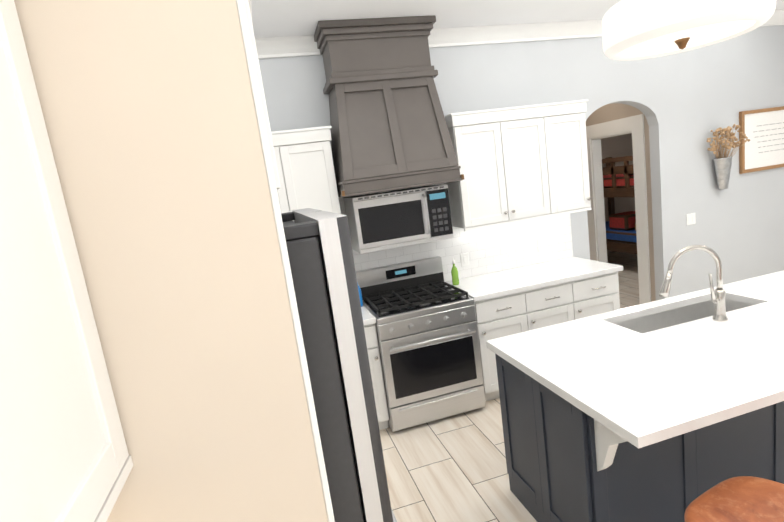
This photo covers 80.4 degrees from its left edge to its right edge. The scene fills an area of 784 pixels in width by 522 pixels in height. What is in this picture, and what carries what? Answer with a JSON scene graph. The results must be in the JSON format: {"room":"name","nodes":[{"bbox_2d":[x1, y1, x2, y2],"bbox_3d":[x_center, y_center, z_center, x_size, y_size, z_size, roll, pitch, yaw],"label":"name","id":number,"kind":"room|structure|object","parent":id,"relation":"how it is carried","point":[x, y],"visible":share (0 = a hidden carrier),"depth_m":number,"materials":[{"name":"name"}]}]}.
{"room":"kitchen","nodes":[
{"label":"kitchen","id":0,"kind":"room"},
{"bbox_2d":[14,0,327,521],"bbox_3d":[-0.498,0.281,0.840,0.667,3.000,0.058,-10,10,-14],"label":"wall","id":1,"kind":"structure","parent":0,"point":[149,113],"depth_m":0.81,"materials":[{"name":"paint"}]},
{"bbox_2d":[236,0,334,521],"bbox_3d":[-0.173,0.223,0.924,0.012,2.999,0.065,-10,10,-14],"label":"trim","id":2,"kind":"structure","parent":1,"relation":"attached to","point":[240,4],"depth_m":0.85,"materials":[{"name":"white wood"}]},
{"bbox_2d":[380,250,639,521],"bbox_3d":[2.133,1.004,3.777,7.110,0.100,11.920,-10,10,-14],"label":"floor","id":3,"kind":"structure","parent":0,"point":[453,468],"depth_m":3.00,"materials":[{"name":"tile"}]},
{"bbox_2d":[281,208,396,521],"bbox_3d":[-0.446,0.783,1.481,0.846,1.790,0.914,-10,10,-14],"label":"fridge","id":4,"kind":"object","parent":3,"relation":"on","point":[321,258],"visible":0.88,"depth_m":1.03,"materials":[{"name":"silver metal"}]},
{"bbox_2d":[361,305,388,429],"bbox_3d":[-0.354,0.865,3.655,0.442,0.876,0.628,-10,10,-14],"label":"base cabinet","id":5,"kind":"object","parent":3,"relation":"on","point":[369,321],"depth_m":3.39,"materials":[{"name":"white wood"}]},
{"bbox_2d":[357,282,362,306],"bbox_3d":[-0.270,0.261,3.655,0.060,0.200,0.060,-10,10,-14],"label":"bottle","id":6,"kind":"object","parent":5,"relation":"on","point":[360,296],"visible":0.21,"depth_m":3.64,"materials":[{"name":"plastic"}]},
{"bbox_2d":[356,256,485,431],"bbox_3d":[0.221,0.632,3.720,0.760,1.155,0.730,-10,10,-14],"label":"gas range","id":7,"kind":"object","parent":3,"relation":"on","point":[422,312],"visible":0.98,"depth_m":3.47,"materials":[{"name":"silver metal"}]},
{"bbox_2d":[449,273,536,400],"bbox_3d":[0.832,0.651,3.957,0.506,0.876,0.628,-10,10,-14],"label":"base cabinet","id":8,"kind":"object","parent":3,"relation":"on","point":[512,301],"depth_m":3.63,"materials":[{"name":"white wood"}]},
{"bbox_2d":[451,258,458,284],"bbox_3d":[0.530,0.087,3.929,0.060,0.235,0.042,-10,10,-14],"label":"soap bottle","id":9,"kind":"object","parent":8,"relation":"on","point":[455,276],"visible":1,"depth_m":3.92,"materials":[{"name":"green plastic"}]},
{"bbox_2d":[497,265,584,328],"bbox_3d":[1.221,0.581,4.056,0.553,0.876,0.628,-10,10,-14],"label":"base cabinet","id":10,"kind":"object","parent":3,"relation":"on","point":[558,295],"depth_m":3.74,"materials":[{"name":"white wood"}]},
{"bbox_2d":[541,257,620,316],"bbox_3d":[1.616,0.510,4.157,0.521,0.876,0.628,-10,10,-14],"label":"base cabinet","id":11,"kind":"object","parent":3,"relation":"on","point":[599,283],"depth_m":3.84,"materials":[{"name":"white wood"}]},
{"bbox_2d":[602,155,636,253],"bbox_3d":[3.867,-0.827,7.533,1.000,1.750,2.000,-10,10,-14],"label":"shelving unit","id":12,"kind":"object","parent":3,"relation":"on","point":[618,181],"visible":0.23,"depth_m":7.18,"materials":[{"name":"brown wood"}]},
{"bbox_2d":[489,349,783,521],"bbox_3d":[2.028,0.738,2.504,2.682,0.875,1.052,-10,10,-14],"label":"kitchen island","id":13,"kind":"object","parent":3,"relation":"on","point":[562,465],"depth_m":2.07,"materials":[{"name":"black wood"}]},
{"bbox_2d":[486,271,783,448],"bbox_3d":[1.982,0.296,2.389,2.750,0.040,1.090,-10,10,-14],"label":"island countertop","id":14,"kind":"structure","parent":13,"relation":"on","point":[657,386],"depth_m":2.03,"materials":[{"name":"white stone"}]},
{"bbox_2d":[614,297,757,332],"bbox_3d":[1.673,0.421,2.644,0.884,0.232,0.314,-10,10,-14],"label":"sink","id":15,"kind":"object","parent":14,"relation":"in","point":[692,310],"depth_m":2.77,"materials":[{"name":"silver metal"}]},
{"bbox_2d":[659,245,733,320],"bbox_3d":[1.558,0.121,2.394,0.325,0.412,0.140,-10,10,-14],"label":"faucet","id":16,"kind":"object","parent":14,"relation":"on","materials":[{"name":"silver metal"}]},
{"bbox_2d":[684,476,783,521],"bbox_3d":[1.226,1.010,1.384,0.502,0.938,0.544,-12,11,-25],"label":"stool","id":17,"kind":"object","parent":3,"relation":"on","point":[745,499],"visible":1,"depth_m":1.51,"materials":[{"name":"leather"}]},
{"bbox_2d":[251,0,783,37],"bbox_3d":[2.381,-1.706,0.886,7.110,0.100,6.960,-10,10,-14],"label":"ceiling","id":18,"kind":"structure","parent":0,"point":[278,18],"depth_m":3.31,"materials":[{"name":"paint"}]},
{"bbox_2d":[602,0,775,60],"bbox_3d":[1.201,-1.283,1.933,0.620,0.762,0.620,-10,10,-14],"label":"drum pendant light","id":19,"kind":"object","parent":18,"relation":"hanging from","point":[638,29],"visible":1,"depth_m":1.84,"materials":[{"name":"white glass"}]},
{"bbox_2d":[258,25,783,300],"bbox_3d":[1.676,-0.630,4.414,6.870,3.000,0.120,-10,10,-14],"label":"wall","id":20,"kind":"structure","parent":0,"point":[685,103],"depth_m":4.59,"materials":[{"name":"paint"}]},
{"bbox_2d":[271,131,298,220],"bbox_3d":[-1.162,-0.418,3.403,0.884,0.883,0.328,-10,10,-14],"label":"upper cabinet","id":21,"kind":"object","parent":20,"relation":"attached to","point":[288,198],"depth_m":3.32,"materials":[{"name":"white wood"}]},
{"bbox_2d":[287,127,340,213],"bbox_3d":[-0.651,-0.511,3.534,0.431,0.883,0.328,-10,10,-14],"label":"upper cabinet","id":22,"kind":"object","parent":20,"relation":"attached to","point":[311,154],"depth_m":3.37,"materials":[{"name":"white wood"}]},
{"bbox_2d":[314,15,463,196],"bbox_3d":[-0.048,-1.156,3.528,0.943,1.214,0.494,-10,10,-14],"label":"range hood","id":23,"kind":"object","parent":20,"relation":"attached to","point":[389,130],"visible":0.9,"depth_m":3.39,"materials":[{"name":"grey paint"}]},
{"bbox_2d":[344,184,453,253],"bbox_3d":[0.055,-0.344,3.699,0.760,0.423,0.431,-10,10,-14],"label":"over-the-range microwave","id":24,"kind":"object","parent":20,"relation":"attached to","point":[394,219],"visible":1,"depth_m":3.54,"materials":[{"name":"silver metal"}]},
{"bbox_2d":[339,183,572,281],"bbox_3d":[0.056,-0.175,3.955,3.393,0.864,0.010,-10,10,-14],"label":"backsplash","id":25,"kind":"structure","parent":20,"relation":"attached to","point":[500,248],"depth_m":4.19,"materials":[{"name":"tile"}]},
{"bbox_2d":[460,253,468,266],"bbox_3d":[0.649,-0.012,4.132,0.075,0.116,0.009,-10,10,-14],"label":"switch plate","id":26,"kind":"object","parent":20,"relation":"attached to","point":[464,257],"depth_m":4.13,"materials":[{"name":"white plastic"}]},
{"bbox_2d":[444,103,558,230],"bbox_3d":[0.897,-0.790,3.928,0.861,0.883,0.328,-10,10,-14],"label":"upper cabinet","id":27,"kind":"object","parent":20,"relation":"attached to","point":[522,163],"depth_m":3.77,"materials":[{"name":"white wood"}]},
{"bbox_2d":[255,10,783,58],"bbox_3d":[1.512,-2.024,4.069,6.868,0.118,0.094,-10,10,-14],"label":"crown molding","id":28,"kind":"structure","parent":20,"relation":"attached to","point":[287,46],"depth_m":3.87,"materials":[{"name":"white wood"}]},
{"bbox_2d":[551,99,590,214],"bbox_3d":[1.411,-0.882,4.059,0.461,0.883,0.328,-10,10,-14],"label":"upper cabinet","id":29,"kind":"object","parent":20,"relation":"attached to","point":[571,155],"depth_m":3.92,"materials":[{"name":"white wood"}]},
{"bbox_2d":[686,213,695,224],"bbox_3d":[3.074,-0.431,4.763,0.115,0.116,0.009,-10,10,-14],"label":"switch plate","id":30,"kind":"object","parent":20,"relation":"attached to","point":[690,219],"depth_m":4.76,"materials":[{"name":"white plastic"}]},
{"bbox_2d":[706,124,749,189],"bbox_3d":[3.361,-1.044,4.669,0.462,0.633,0.183,-10,10,-14],"label":"vase","id":31,"kind":"object","parent":20,"relation":"attached to","point":[722,163],"visible":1,"depth_m":4.65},
{"bbox_2d":[739,106,783,173],"bbox_3d":[3.996,-1.290,4.892,0.820,0.630,0.034,-10,10,-14],"label":"sign frame","id":32,"kind":"object","parent":20,"relation":"attached to","point":[763,147],"visible":1,"depth_m":4.85,"materials":[{"name":"brown wood"}]},
{"bbox_2d":[586,103,655,301],"bbox_3d":[3.429,-1.172,6.914,5.520,2.750,3.860,-10,10,-14],"label":"wall","id":33,"kind":"structure","parent":0,"point":[617,146],"depth_m":5.27,"materials":[{"name":"paint"}]},
{"bbox_2d":[586,114,650,303],"bbox_3d":[2.574,-0.545,5.645,0.171,2.180,1.510,-10,10,-14],"label":"door frame","id":34,"kind":"structure","parent":33,"relation":"attached to","point":[597,133],"depth_m":5.12,"materials":[{"name":"white wood"}]},
{"bbox_3d":[-0.748,0.409,0.296,0.120,3.000,6.960,-10,10,-14],"label":"wall","id":35,"kind":"structure","parent":0,"visible":0},
{"bbox_2d":[0,0,132,521],"bbox_3d":[-0.591,-0.042,0.328,0.348,0.960,0.785,-10,10,-14],"label":"upper cabinet","id":36,"kind":"object","parent":35,"relation":"attached to","point":[65,456],"visible":1,"depth_m":0.60,"materials":[{"name":"wood"}]},
{"bbox_2d":[244,0,279,189],"bbox_3d":[-0.584,0.500,1.436,0.713,2.395,1.054,-10,10,-14],"label":"upper cabinet","id":37,"kind":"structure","parent":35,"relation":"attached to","point":[248,7],"depth_m":0.87,"materials":[{"name":"white wood"}]}
]}

